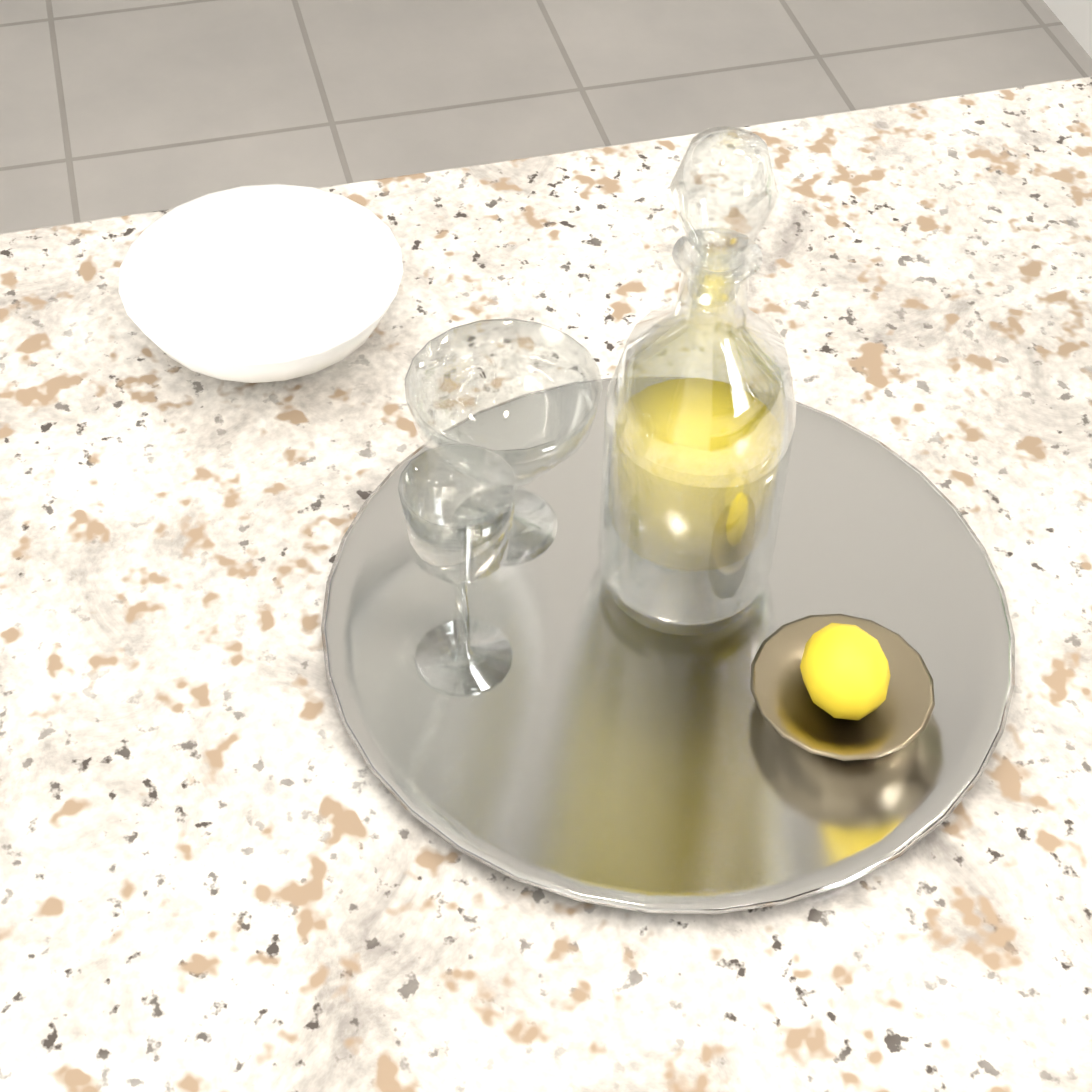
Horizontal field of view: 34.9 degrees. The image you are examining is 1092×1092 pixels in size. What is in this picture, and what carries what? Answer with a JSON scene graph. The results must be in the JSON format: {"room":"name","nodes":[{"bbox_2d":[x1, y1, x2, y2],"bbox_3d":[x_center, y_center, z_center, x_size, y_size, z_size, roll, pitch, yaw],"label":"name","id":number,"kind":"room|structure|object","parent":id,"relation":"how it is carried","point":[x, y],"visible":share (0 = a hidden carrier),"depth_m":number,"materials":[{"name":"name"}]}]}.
{"room":"kitchen","nodes":[
{"label":"kitchen","id":0,"kind":"room"},
{"bbox_2d":[0,0,1091,233],"bbox_3d":[0.582,-2.261,4.449,11.000,0.060,17.000,-10,49,-10],"label":"floor","id":1,"kind":"structure","parent":0,"point":[112,108],"depth_m":3.13,"materials":[{"name":"tile"}]},
{"bbox_3d":[0.304,0.399,1.431,1.301,0.878,0.910,-10,49,-10],"label":"cabinet","id":2,"kind":"object","parent":1,"relation":"on","visible":0},
{"bbox_2d":[0,76,1091,1091],"bbox_3d":[0.296,0.052,1.123,1.325,0.040,1.080,-10,49,-10],"label":"countertop","id":3,"kind":"structure","parent":2,"relation":"on","point":[228,862],"depth_m":1.07,"materials":[{"name":"stone"}]},
{"bbox_2d":[118,184,403,382],"bbox_3d":[-0.201,-0.175,1.249,0.200,0.060,0.200,-10,49,-10],"label":"bowl","id":4,"kind":"object","parent":3,"relation":"on","point":[264,283],"visible":1,"depth_m":1.27,"materials":[{"name":"white ceramic"}]},
{"bbox_2d":[321,376,1014,913],"bbox_3d":[0.075,0.043,1.089,0.430,0.014,0.430,-10,49,-10],"label":"tray","id":5,"kind":"object","parent":3,"relation":"on","point":[597,744],"visible":0.71,"depth_m":1.05,"materials":[{"name":"silver metal"}]},
{"bbox_2d":[398,443,517,693],"bbox_3d":[-0.049,0.017,1.011,0.065,0.150,0.066,-10,49,-10],"label":"glass goblet","id":6,"kind":"object","parent":5,"relation":"on","point":[468,553],"visible":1,"depth_m":0.98,"materials":[{"name":"clear glass"}]},
{"bbox_2d":[405,318,602,563],"bbox_3d":[-0.026,-0.056,1.093,0.120,0.125,0.120,-10,49,-10],"label":"glass","id":7,"kind":"object","parent":5,"relation":"on","point":[527,465],"visible":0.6,"depth_m":1.08,"materials":[{"name":"clear glass"}]},
{"bbox_2d":[598,126,796,635],"bbox_3d":[0.089,-0.093,0.988,0.110,0.335,0.110,-10,49,-10],"label":"glass decanter","id":8,"kind":"object","parent":5,"relation":"on","point":[693,471],"visible":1,"depth_m":1.01,"materials":[{"name":"clear glass"}]},
{"bbox_2d":[750,614,934,760],"bbox_3d":[0.176,0.075,1.025,0.108,0.057,0.110,-10,49,-10],"label":"dish","id":9,"kind":"object","parent":5,"relation":"on","point":[842,687],"visible":0.96,"depth_m":1.02,"materials":[{"name":"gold metal"}]},
{"bbox_2d":[1043,0,1091,57],"bbox_3d":[-0.159,-5.289,5.451,0.132,2.470,10.960,-10,49,-10],"label":"wall","id":10,"kind":"structure","parent":0,"point":[1074,17],"depth_m":3.22,"materials":[{"name":"paint"}]}
]}

